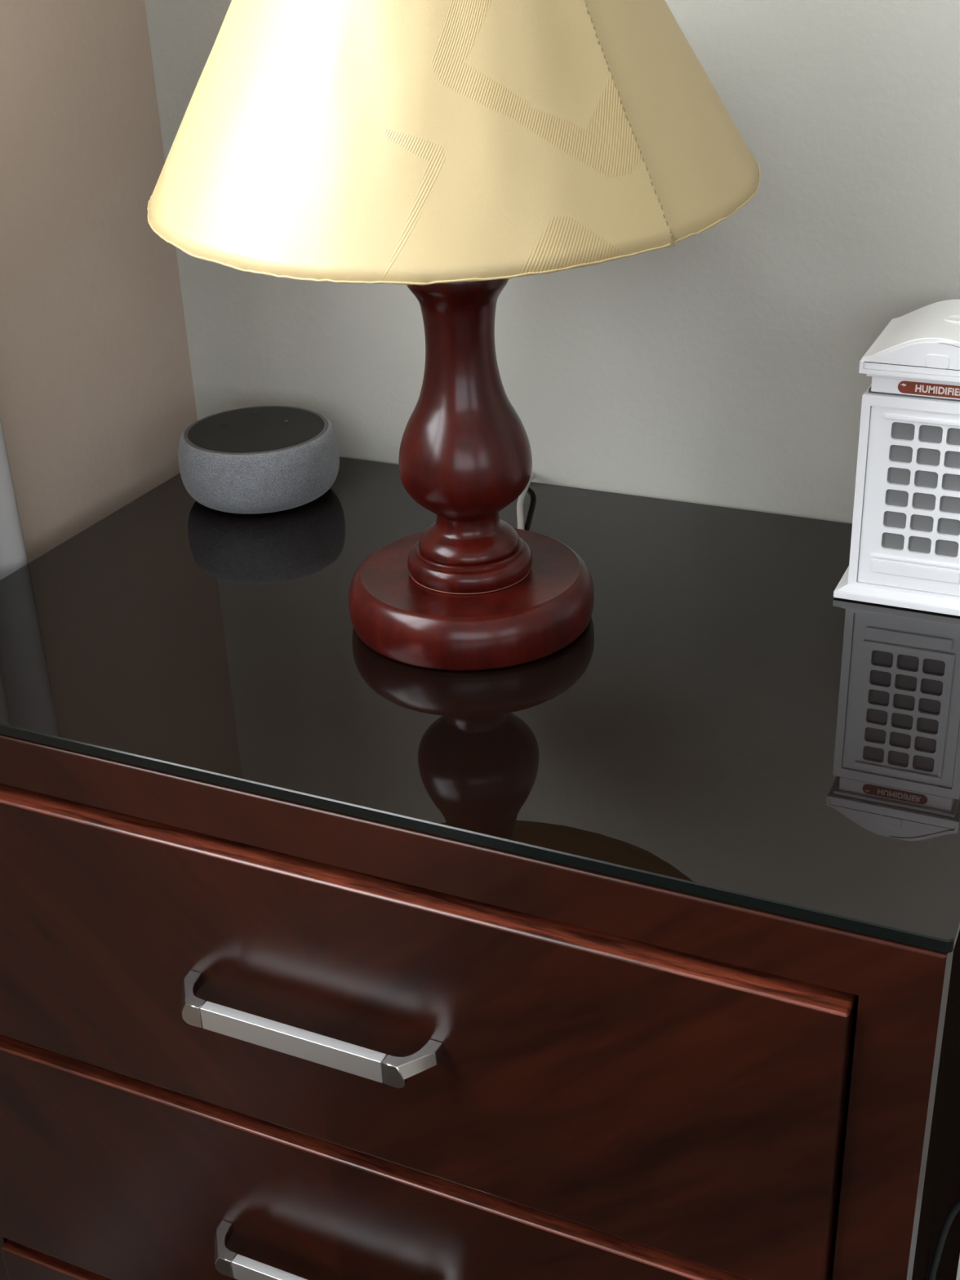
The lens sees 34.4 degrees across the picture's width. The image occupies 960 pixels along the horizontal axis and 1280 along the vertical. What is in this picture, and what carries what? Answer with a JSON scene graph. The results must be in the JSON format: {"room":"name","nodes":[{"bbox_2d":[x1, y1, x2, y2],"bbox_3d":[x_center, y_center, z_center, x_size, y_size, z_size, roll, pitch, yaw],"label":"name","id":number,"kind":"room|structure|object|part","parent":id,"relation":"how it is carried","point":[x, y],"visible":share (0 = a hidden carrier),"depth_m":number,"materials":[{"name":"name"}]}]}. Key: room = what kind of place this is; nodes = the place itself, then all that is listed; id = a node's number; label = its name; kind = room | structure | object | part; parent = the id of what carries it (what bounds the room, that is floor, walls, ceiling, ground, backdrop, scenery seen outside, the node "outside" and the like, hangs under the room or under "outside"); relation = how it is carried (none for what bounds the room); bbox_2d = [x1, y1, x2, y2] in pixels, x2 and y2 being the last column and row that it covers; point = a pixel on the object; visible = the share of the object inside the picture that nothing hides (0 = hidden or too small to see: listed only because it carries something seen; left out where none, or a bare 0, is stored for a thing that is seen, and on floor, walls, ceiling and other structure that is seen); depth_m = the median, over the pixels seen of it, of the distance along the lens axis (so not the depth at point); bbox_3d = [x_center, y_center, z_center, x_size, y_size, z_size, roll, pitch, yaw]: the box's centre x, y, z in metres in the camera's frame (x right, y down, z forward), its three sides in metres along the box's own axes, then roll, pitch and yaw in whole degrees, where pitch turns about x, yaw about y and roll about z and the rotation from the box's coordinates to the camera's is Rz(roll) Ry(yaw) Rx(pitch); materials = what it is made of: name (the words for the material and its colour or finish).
{"room":"bedroom","nodes":[
{"label":"bedroom","id":0,"kind":"room"},
{"bbox_2d":[0,0,197,563],"bbox_3d":[-1.022,0.041,-0.645,0.120,2.500,3.600,10,30,23],"label":"wall","id":1,"kind":"structure","parent":0,"point":[97,399],"depth_m":0.93,"materials":[{"name":"beige paint"}]},
{"bbox_2d":[0,415,28,580],"bbox_3d":[-0.310,-0.566,0.589,0.019,2.380,0.097,10,30,23],"label":"curtain","id":2,"kind":"object","parent":1,"relation":"hanging from","point":[13,554],"visible":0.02,"depth_m":0.88,"materials":[{"name":"grey fabric"}]},
{"bbox_2d":[144,0,959,524],"bbox_3d":[1.338,-0.476,0.172,3.670,2.500,0.120,10,30,23],"label":"wall","id":3,"kind":"structure","parent":0,"point":[719,366],"depth_m":0.89,"materials":[{"name":"grey paint"}]},
{"bbox_2d":[955,1255,959,1279],"bbox_3d":[1.368,0.627,0.661,3.400,0.090,0.014,10,30,23],"label":"baseboard","id":4,"kind":"structure","parent":3,"relation":"attached to","point":[958,1267],"depth_m":1.09,"materials":[{"name":"white paint"}]},
{"bbox_3d":[0.611,1.476,-0.728,3.670,0.100,3.840,10,30,23],"label":"floor","id":5,"kind":"structure","parent":0,"visible":0},
{"bbox_2d":[0,733,959,1279],"bbox_3d":[0.002,0.265,0.928,0.540,0.594,0.382,10,30,23],"label":"nightstand","id":6,"kind":"object","parent":5,"relation":"on","point":[244,1035],"visible":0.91,"depth_m":0.69,"materials":[{"name":"brown wood"}]},
{"bbox_3d":[-0.059,0.460,0.866,0.476,0.156,0.021,10,30,23],"label":"drawer","id":7,"kind":"part","parent":6,"relation":"part of","materials":[{"name":"brown wood"}]},
{"bbox_3d":[-0.065,0.314,0.791,0.476,0.155,0.021,10,30,23],"label":"drawer","id":8,"kind":"part","parent":6,"relation":"part of","materials":[{"name":"brown wood"}]},
{"bbox_2d":[0,457,959,953],"bbox_3d":[0.000,-0.011,0.808,0.541,0.006,0.366,10,30,23],"label":"glass","id":9,"kind":"object","parent":6,"relation":"on","point":[721,725],"visible":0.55,"depth_m":0.73,"materials":[{"name":"black glass"}]},
{"bbox_2d":[177,405,339,514],"bbox_3d":[-0.136,-0.111,0.961,0.098,0.043,0.098,10,30,23],"label":"smart speaker","id":10,"kind":"object","parent":9,"relation":"on","point":[262,459],"visible":1,"depth_m":0.93},
{"bbox_3d":[-0.137,-0.129,0.952,0.083,0.001,0.083,1,27,7],"label":"panel","id":11,"kind":"part","parent":10,"relation":"part of","materials":[{"name":"black plastic"}]},
{"bbox_2d":[146,0,760,671],"bbox_3d":[-0.011,-0.186,0.734,0.281,0.388,0.282,-23,34,-35],"label":"table lamp","id":12,"kind":"object","parent":9,"relation":"on","point":[451,152],"visible":1,"depth_m":0.62,"materials":[{"name":"beige fabric"}]},
{"bbox_3d":[-0.017,-0.281,0.678,0.282,0.161,0.281,11,35,22],"label":"lamp shade","id":13,"kind":"part","parent":12,"relation":"part of","materials":[{"name":"beige fabric"}]},
{"bbox_3d":[-0.004,-0.024,0.798,0.126,0.027,0.126,10,30,23],"label":"plate","id":14,"kind":"part","parent":12,"relation":"part of","materials":[{"name":"brown wood"}]},
{"bbox_3d":[0.025,-0.077,0.918,0.029,0.024,0.152,-4,27,-4],"label":"power cord","id":15,"kind":"part","parent":12,"relation":"part of","materials":[{"name":"grey plastic"}]},
{"bbox_2d":[833,299,959,616],"bbox_3d":[0.233,-0.095,0.790,0.080,0.142,0.077,10,30,23],"label":"humidifier","id":16,"kind":"object","parent":9,"relation":"on","point":[904,553],"visible":1,"depth_m":0.77,"materials":[{"name":"white plastic"}]},
{"bbox_3d":[0.236,-0.035,0.821,0.080,0.006,0.077,10,30,23],"label":"plate","id":17,"kind":"part","parent":16,"relation":"part of","materials":[{"name":"white plastic"}]},
{"bbox_3d":[0.220,-0.070,0.771,0.068,0.103,0.003,10,30,23],"label":"frame","id":18,"kind":"part","parent":16,"relation":"part of","materials":[{"name":"white plastic"}]},
{"bbox_3d":[0.221,-0.068,0.772,0.059,0.095,0.002,10,30,23],"label":"panel","id":19,"kind":"part","parent":16,"relation":"part of","materials":[{"name":"white plastic"}]},
{"bbox_3d":[0.231,-0.138,0.768,0.066,0.002,0.068,10,30,23],"label":"cornice","id":20,"kind":"part","parent":16,"relation":"part of","materials":[{"name":"white plastic"}]},
{"bbox_3d":[0.221,-0.035,0.788,0.044,0.006,0.002,10,30,23],"label":"kick panel","id":21,"kind":"part","parent":16,"relation":"part of","materials":[{"name":"white plastic"}]},
{"bbox_3d":[0.216,-0.132,0.734,0.011,0.007,0.001,10,30,23],"label":"gable plate","id":22,"kind":"part","parent":16,"relation":"part of","materials":[{"name":"white plastic"}]},
{"bbox_2d":[943,315,959,323],"bbox_3d":[0.232,-0.156,0.757,0.012,0.002,0.012,-9,28,-13],"label":"humidifier nozzle","id":23,"kind":"object","parent":16,"relation":"attached to","point":[947,318],"depth_m":0.76,"materials":[{"name":"white plastic"}]},
{"bbox_3d":[0.248,0.293,0.846,0.017,0.550,0.333,10,30,23],"label":"panel","id":24,"kind":"part","parent":6,"relation":"part of","materials":[{"name":"brown wood"}]},
{"bbox_2d":[928,1198,959,1279],"bbox_3d":[0.345,0.411,0.839,0.244,0.396,0.034,-10,28,-14],"label":"power cable","id":25,"kind":"object","parent":5,"relation":"on","point":[955,1208],"visible":1,"depth_m":0.75,"materials":[{"name":"black rubber"}]}
]}

